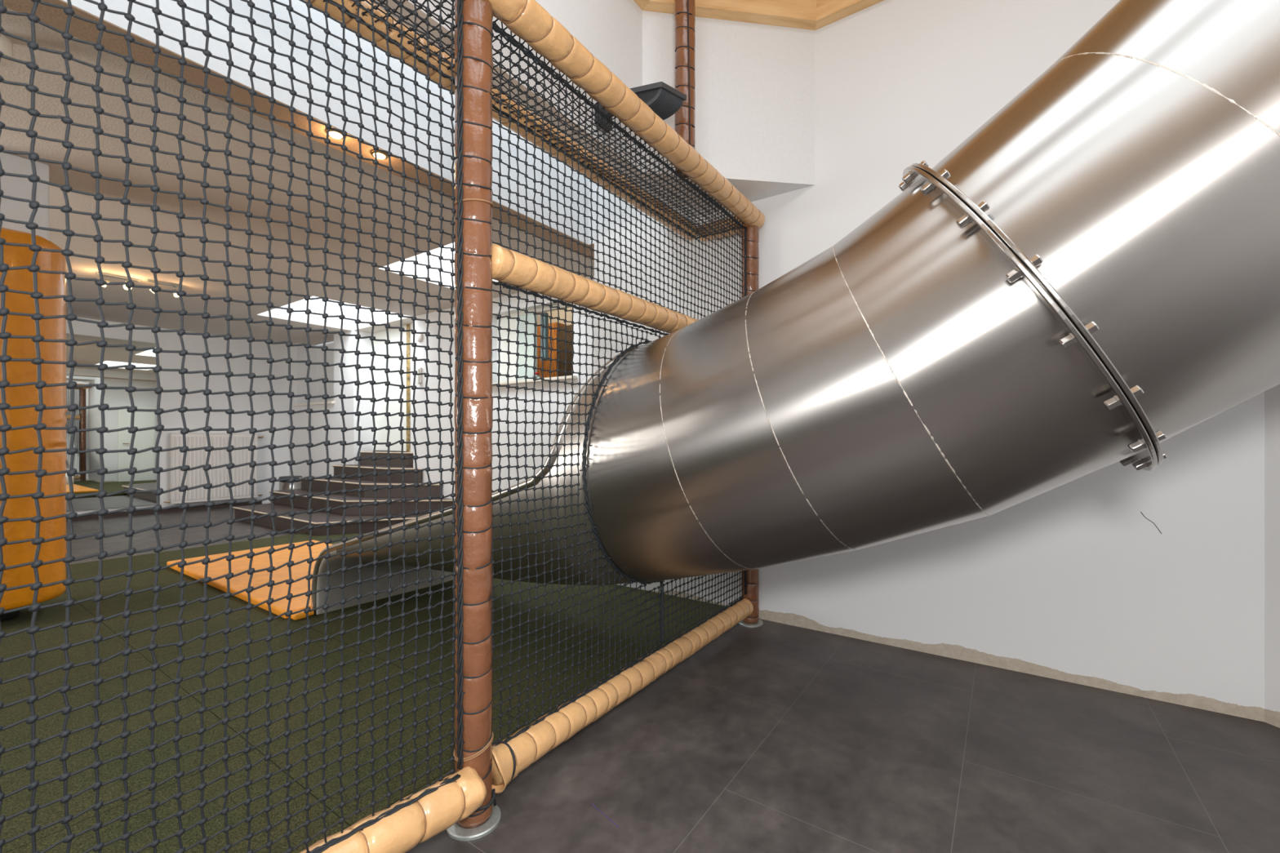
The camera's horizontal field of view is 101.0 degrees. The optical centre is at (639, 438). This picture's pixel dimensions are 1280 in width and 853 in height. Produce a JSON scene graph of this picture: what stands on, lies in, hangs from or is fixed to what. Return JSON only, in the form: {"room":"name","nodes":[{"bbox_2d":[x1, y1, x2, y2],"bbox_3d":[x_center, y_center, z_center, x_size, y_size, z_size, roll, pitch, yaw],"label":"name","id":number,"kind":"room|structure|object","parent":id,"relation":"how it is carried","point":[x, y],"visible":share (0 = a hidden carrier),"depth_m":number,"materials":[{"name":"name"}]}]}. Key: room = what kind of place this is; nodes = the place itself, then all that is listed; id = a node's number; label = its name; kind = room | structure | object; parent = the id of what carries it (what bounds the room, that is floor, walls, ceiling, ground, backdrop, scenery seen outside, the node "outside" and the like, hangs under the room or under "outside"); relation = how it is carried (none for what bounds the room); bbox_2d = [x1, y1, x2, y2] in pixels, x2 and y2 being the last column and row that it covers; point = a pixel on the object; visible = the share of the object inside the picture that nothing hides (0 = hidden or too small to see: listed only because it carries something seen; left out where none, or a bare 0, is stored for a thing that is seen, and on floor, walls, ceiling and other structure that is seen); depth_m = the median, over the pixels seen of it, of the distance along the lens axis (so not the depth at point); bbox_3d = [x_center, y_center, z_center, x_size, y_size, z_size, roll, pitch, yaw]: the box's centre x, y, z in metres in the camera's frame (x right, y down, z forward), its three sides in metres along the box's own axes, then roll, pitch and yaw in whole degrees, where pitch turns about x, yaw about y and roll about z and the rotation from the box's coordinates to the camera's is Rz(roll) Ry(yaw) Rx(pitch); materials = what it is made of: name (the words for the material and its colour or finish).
{"room":"indoor playground","nodes":[
{"label":"indoor playground","id":0,"kind":"room"},
{"bbox_2d":[66,317,317,514],"bbox_3d":[-8.790,-0.350,7.154,0.200,3.100,8.150,0,0,35],"label":"wall","id":1,"kind":"structure","parent":0,"point":[194,420],"depth_m":9.13,"materials":[{"name":"white paint"}]},
{"bbox_2d":[65,333,156,511],"bbox_3d":[-8.641,-0.230,7.166,0.028,2.580,3.140,0,0,35],"label":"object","id":2,"kind":"object","parent":1,"relation":"attached to","point":[86,483],"visible":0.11,"depth_m":8.03,"materials":[{"name":"white mirror"}]},
{"bbox_2d":[66,501,262,521],"bbox_3d":[-8.916,1.163,6.785,0.015,0.075,7.000,0,0,35],"label":"baseboard","id":3,"kind":"structure","parent":1,"relation":"attached to","point":[122,513],"depth_m":8.40,"materials":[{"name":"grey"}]},
{"bbox_2d":[164,432,263,503],"bbox_3d":[-7.259,0.482,9.068,0.119,1.155,1.380,0,0,35],"label":"radiator","id":4,"kind":"object","parent":1,"relation":"attached to","point":[194,477],"visible":0.74,"depth_m":8.99,"materials":[{"name":"white metal"}]},
{"bbox_2d":[168,432,257,434],"bbox_3d":[-7.274,-0.087,9.054,0.110,0.015,1.200,0,0,35],"label":"grille","id":5,"kind":"object","parent":4,"relation":"attached to","point":[169,433],"depth_m":8.94,"materials":[{"name":"white metal"}]},
{"bbox_2d":[0,7,594,345],"bbox_3d":[-5.354,-1.830,4.774,8.160,0.100,7.750,0,0,35],"label":"ceiling","id":6,"kind":"structure","parent":0,"point":[17,25],"depth_m":4.09,"materials":[{"name":"paint"}]},
{"bbox_2d":[0,33,13,61],"bbox_3d":[-2.838,-1.735,2.331,0.090,0.090,0.090,0,0,35],"label":"ceiling fitting","id":7,"kind":"object","parent":6,"relation":"attached to","point":[6,44],"visible":0.83,"depth_m":2.33,"materials":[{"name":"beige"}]},
{"bbox_2d":[95,271,139,289],"bbox_3d":[-5.702,-1.706,5.775,0.109,0.147,0.340,0,0,35],"label":"ceiling spotlight","id":8,"kind":"object","parent":6,"relation":"attached to","point":[107,275],"visible":0.71,"depth_m":5.76,"materials":[{"name":"metal"}]},
{"bbox_2d":[146,279,186,297],"bbox_3d":[-5.415,-1.706,6.037,0.108,0.147,0.343,0,0,39],"label":"ceiling spotlight","id":9,"kind":"object","parent":6,"relation":"attached to","point":[175,295],"visible":0.62,"depth_m":6.04,"materials":[{"name":"metal"}]},
{"bbox_2d":[271,296,395,324],"bbox_3d":[-4.414,-2.225,7.650,1.830,0.690,1.450,0,0,35],"label":"ceiling light","id":10,"kind":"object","parent":6,"relation":"in","point":[315,305],"depth_m":8.37,"materials":[{"name":"white paint"}]},
{"bbox_2d":[393,242,454,280],"bbox_3d":[-1.855,-2.225,5.531,1.550,0.690,1.120,0,0,35],"label":"ceiling light","id":11,"kind":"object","parent":6,"relation":"attached to","point":[422,258],"depth_m":6.08,"materials":[{"name":"white paint"}]},
{"bbox_2d":[288,329,383,477],"bbox_3d":[-5.626,-0.290,9.615,2.600,2.980,0.500,0,0,35],"label":"wall","id":12,"kind":"structure","parent":0,"point":[298,370],"depth_m":9.12,"materials":[{"name":"white paint"}]},
{"bbox_2d":[293,400,334,406],"bbox_3d":[-5.736,-0.620,9.570,1.470,0.040,0.400,0,0,35],"label":"trim","id":13,"kind":"structure","parent":12,"relation":"attached to","point":[328,402],"depth_m":9.34,"materials":[{"name":"beige"}]},
{"bbox_2d":[413,275,594,499],"bbox_3d":[-1.441,-0.290,6.594,4.340,2.980,0.300,0,0,35],"label":"wall","id":14,"kind":"structure","parent":0,"point":[445,317],"depth_m":6.67,"materials":[{"name":"white paint"}]},
{"bbox_2d":[62,0,594,244],"bbox_3d":[-1.890,-2.400,2.374,0.270,1.600,7.750,0,0,35],"label":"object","id":15,"kind":"structure","parent":14,"relation":"attached to","point":[172,28],"depth_m":2.73,"materials":[{"name":"white paint"}]},
{"bbox_2d":[410,323,413,452],"bbox_3d":[-3.353,-1.143,8.071,0.465,2.715,0.050,0,0,35],"label":"trim","id":16,"kind":"structure","parent":14,"relation":"attached to","point":[411,324],"depth_m":8.16,"materials":[{"name":"white paint"}]},
{"bbox_2d":[416,367,422,384],"bbox_3d":[-3.177,-0.900,7.584,0.090,0.240,0.050,0,0,35],"label":"intercom","id":17,"kind":"object","parent":14,"relation":"attached to","point":[419,378],"visible":0.98,"depth_m":7.56,"materials":[{"name":"white plastic"}]},
{"bbox_2d":[416,333,423,342],"bbox_3d":[-3.171,-1.460,7.592,0.140,0.140,0.030,0,0,35],"label":"disc","id":18,"kind":"object","parent":14,"relation":"attached to","point":[419,336],"visible":0.78,"depth_m":7.57,"materials":[{"name":"white plastic"}]},
{"bbox_2d":[492,302,577,386],"bbox_3d":[-1.268,-1.123,6.432,1.530,0.915,0.370,0,0,35],"label":"window","id":19,"kind":"structure","parent":14,"relation":"in","point":[531,318],"depth_m":6.58,"materials":[{"name":"glass"}]},
{"bbox_2d":[532,372,540,378],"bbox_3d":[-1.236,-0.743,6.294,0.096,0.085,0.096,0,0,35],"label":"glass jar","id":20,"kind":"object","parent":19,"relation":"on","point":[537,375],"visible":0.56,"depth_m":6.26,"materials":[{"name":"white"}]},
{"bbox_2d":[537,306,572,325],"bbox_3d":[-0.734,-1.150,7.413,3.850,2.900,2.050,0,0,35],"label":"wall","id":21,"kind":"structure","parent":0,"point":[562,313],"depth_m":8.96,"materials":[{"name":"white paint"}]},
{"bbox_2d":[537,322,564,377],"bbox_3d":[-1.528,-0.850,8.875,0.580,2.100,0.250,0,0,35],"label":"tall cabinet","id":22,"kind":"object","parent":21,"relation":"on","point":[554,332],"visible":0.23,"depth_m":8.69,"materials":[{"name":"brown wood"}]},
{"bbox_2d":[558,324,573,376],"bbox_3d":[-0.813,-0.810,8.379,1.080,2.020,0.250,0,0,35],"label":"tall cabinet","id":23,"kind":"object","parent":21,"relation":"on","point":[562,347],"visible":0.1,"depth_m":8.51,"materials":[{"name":"brown wood"}]},
{"bbox_2d":[373,0,815,218],"bbox_3d":[-1.161,-2.394,1.011,1.100,1.612,6.340,0,0,35],"label":"wall","id":24,"kind":"structure","parent":0,"point":[755,90],"depth_m":3.22,"materials":[{"name":"white paint"}]},
{"bbox_2d":[594,81,686,131],"bbox_3d":[0.002,-1.730,2.770,0.465,0.140,0.148,0,0,18],"label":"floodlight","id":25,"kind":"object","parent":24,"relation":"attached to","point":[663,99],"visible":0.69,"depth_m":2.71,"materials":[{"name":"grey plastic"}]},
{"bbox_2d":[634,0,649,9],"bbox_3d":[-1.549,-2.835,0.828,0.075,0.560,5.597,0,0,35],"label":"trim","id":26,"kind":"structure","parent":24,"relation":"attached to","point":[642,3],"depth_m":3.10,"materials":[{"name":"brown wood"}]},
{"bbox_2d":[0,502,1279,852],"bbox_3d":[-3.047,1.230,3.328,14.400,0.140,8.400,0,0,35],"label":"floor","id":27,"kind":"structure","parent":0,"point":[771,737],"depth_m":2.07,"materials":[{"name":"grey stone"}]},
{"bbox_2d":[0,151,67,622],"bbox_3d":[-4.135,-0.310,3.376,0.635,2.940,0.639,0,0,26],"label":"pillar","id":28,"kind":"structure","parent":27,"relation":"on","point":[48,284],"depth_m":3.32,"materials":[{"name":"orange paint"}]},
{"bbox_2d":[166,540,333,620],"bbox_3d":[-2.881,1.133,4.551,2.520,0.050,1.240,0,0,35],"label":"mat","id":29,"kind":"object","parent":27,"relation":"on","point":[220,567],"visible":0.41,"depth_m":4.33,"materials":[{"name":"orange plastic"}]},
{"bbox_2d":[232,450,455,535],"bbox_3d":[-3.992,0.706,7.638,3.638,0.986,2.069,0,0,35],"label":"staircase","id":30,"kind":"structure","parent":27,"relation":"on","point":[282,522],"depth_m":7.32,"materials":[{"name":"stone"}]},
{"bbox_2d":[278,475,302,490],"bbox_3d":[-6.120,0.930,9.252,0.360,0.540,0.360,0,0,35],"label":"waste bin","id":31,"kind":"object","parent":30,"relation":"on","point":[283,485],"visible":0.38,"depth_m":9.11,"materials":[{"name":"silver metal"}]},
{"bbox_2d":[406,324,410,452],"bbox_3d":[-3.598,-1.042,8.241,0.130,2.515,0.030,0,0,35],"label":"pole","id":32,"kind":"structure","parent":30,"relation":"on","point":[408,326],"depth_m":8.23,"materials":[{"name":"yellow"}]},
{"bbox_2d":[445,0,501,840],"bbox_3d":[-0.522,-0.300,1.656,0.166,3.000,0.166,0,0,35],"label":"post","id":33,"kind":"object","parent":27,"relation":"on","point":[477,59],"visible":0.83,"depth_m":1.61,"materials":[{"name":"brown plastic"}]},
{"bbox_2d":[299,766,486,852],"bbox_3d":[-0.935,1.061,1.122,0.125,0.136,1.295,0,0,43],"label":"beam","id":34,"kind":"structure","parent":33,"relation":"attached to","point":[400,832],"depth_m":1.43,"materials":[{"name":"beige plastic"}]},
{"bbox_2d":[491,243,697,333],"bbox_3d":[0.095,-0.580,2.543,0.115,0.123,2.050,0,0,35],"label":"beam","id":35,"kind":"structure","parent":33,"relation":"attached to","point":[510,267],"depth_m":2.00,"materials":[{"name":"beige plastic"}]},
{"bbox_2d":[491,280,746,748],"bbox_3d":[0.090,0.245,2.563,0.047,1.573,2.084,0,0,35],"label":"safety net","id":36,"kind":"object","parent":35,"relation":"hanging from","point":[660,588],"visible":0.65,"depth_m":2.01,"materials":[{"name":"black fabric"}]},
{"bbox_2d":[492,598,753,793],"bbox_3d":[0.097,1.071,2.533,0.144,0.142,2.056,0,0,35],"label":"beam","id":37,"kind":"structure","parent":33,"relation":"attached to","point":[510,758],"depth_m":2.09,"materials":[{"name":"beige plastic"}]},
{"bbox_2d":[488,0,764,228],"bbox_3d":[-0.304,-1.420,1.896,0.128,0.118,3.770,0,0,35],"label":"beam","id":38,"kind":"structure","parent":33,"relation":"attached to","point":[527,20],"depth_m":2.12,"materials":[{"name":"beige plastic"}]},
{"bbox_2d":[0,0,465,852],"bbox_3d":[-1.005,-0.218,1.019,0.098,2.471,1.503,0,0,38],"label":"safety net","id":39,"kind":"object","parent":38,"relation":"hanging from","point":[32,45],"visible":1,"depth_m":1.17,"materials":[{"name":"black fabric"}]},
{"bbox_2d":[323,0,744,239],"bbox_3d":[-0.506,-1.384,2.012,0.393,0.060,3.688,0,0,35],"label":"safety net","id":40,"kind":"object","parent":38,"relation":"attached to","point":[381,2],"visible":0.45,"depth_m":2.27,"materials":[{"name":"black fabric"}]},
{"bbox_2d":[491,15,746,319],"bbox_3d":[0.094,-1.019,2.560,0.037,0.853,2.084,0,0,35],"label":"safety net","id":41,"kind":"object","parent":38,"relation":"hanging from","point":[508,37],"visible":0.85,"depth_m":2.23,"materials":[{"name":"black fabric"}]},
{"bbox_2d":[737,224,763,627],"bbox_3d":[0.716,-0.090,3.434,0.166,2.580,0.166,0,0,-6],"label":"post","id":42,"kind":"object","parent":27,"relation":"on","point":[753,620],"visible":0.2,"depth_m":3.38,"materials":[{"name":"brown plastic"}]},
{"bbox_2d":[697,216,745,241],"bbox_3d":[0.558,-1.415,3.549,0.325,0.114,0.114,0,0,35],"label":"beam","id":43,"kind":"structure","parent":42,"relation":"attached to","point":[713,227],"depth_m":3.52,"materials":[{"name":"beige plastic"}]},
{"bbox_2d":[304,0,697,240],"bbox_3d":[-0.694,-1.420,2.123,0.117,0.116,3.700,0,0,35],"label":"beam","id":44,"kind":"structure","parent":43,"relation":"attached to","point":[333,11],"depth_m":2.04,"materials":[{"name":"beige plastic"}]},
{"bbox_2d":[311,0,1279,615],"bbox_3d":[0.761,-0.732,2.107,6.360,3.775,1.212,0,0,35],"label":"slide","id":45,"kind":"object","parent":27,"relation":"on","point":[1089,279],"visible":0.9,"depth_m":1.43,"materials":[{"name":"silver metal"}]},
{"bbox_2d":[594,0,1264,722],"bbox_3d":[1.534,-1.000,3.857,3.670,4.400,1.412,0,0,35],"label":"wall","id":46,"kind":"structure","parent":0,"point":[1116,577],"depth_m":2.78,"materials":[{"name":"paint"}]},
{"bbox_2d":[3,0,594,261],"bbox_3d":[-1.975,-1.597,2.250,0.269,0.005,7.450,0,0,35],"label":"trim","id":47,"kind":"structure","parent":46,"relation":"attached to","point":[55,17],"depth_m":2.41,"materials":[{"name":"beige paint"}]},
{"bbox_2d":[325,128,343,139],"bbox_3d":[-1.589,-1.587,2.755,0.088,0.016,0.088,0,0,35],"label":"recessed light","id":48,"kind":"object","parent":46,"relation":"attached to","point":[334,134],"visible":0.6,"depth_m":2.75,"materials":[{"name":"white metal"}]},
{"bbox_2d":[370,149,387,159],"bbox_3d":[-1.460,-1.587,2.958,0.088,0.016,0.088,0,0,35],"label":"recessed light","id":49,"kind":"object","parent":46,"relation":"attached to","point":[380,155],"visible":0.8,"depth_m":2.95,"materials":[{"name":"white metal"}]},
{"bbox_2d":[642,0,816,30],"bbox_3d":[0.561,-2.835,3.189,1.093,0.560,0.075,0,0,-8],"label":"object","id":50,"kind":"structure","parent":46,"relation":"attached to","point":[799,14],"depth_m":3.19,"materials":[{"name":"brown wood"}]},
{"bbox_2d":[815,0,883,30],"bbox_3d":[1.848,-2.835,2.737,1.880,0.560,0.075,0,0,35],"label":"trim","id":51,"kind":"structure","parent":46,"relation":"attached to","point":[828,11],"depth_m":3.17,"materials":[{"name":"brown wood"}]},
{"bbox_2d":[1264,384,1279,728],"bbox_3d":[2.984,-1.000,1.181,0.297,4.400,2.616,0,0,-10],"label":"wall","id":52,"kind":"structure","parent":0,"point":[1272,396],"depth_m":2.21,"materials":[{"name":"paint"}]},
{"bbox_3d":[-4.117,-0.690,8.728,2.490,3.780,0.740,0,0,35],"label":"wall","id":53,"kind":"structure","parent":0,"visible":0},
{"bbox_2d":[373,324,406,451],"bbox_3d":[-4.314,-1.150,8.804,1.684,2.700,0.040,0,0,37],"label":"door","id":54,"kind":"structure","parent":53,"relation":"in","point":[380,362],"depth_m":8.56,"materials":[{"name":"white paint"}]},
{"bbox_3d":[0.433,-3.160,-0.093,4.382,0.080,6.340,0,0,35],"label":"ceiling","id":55,"kind":"structure","parent":0,"visible":0},
{"bbox_2d":[674,0,695,177],"bbox_3d":[0.249,-2.284,2.924,0.115,1.632,0.117,0,0,35],"label":"post","id":56,"kind":"object","parent":55,"relation":"hanging from","point":[684,10],"visible":0.84,"depth_m":2.87,"materials":[{"name":"brown plastic"}]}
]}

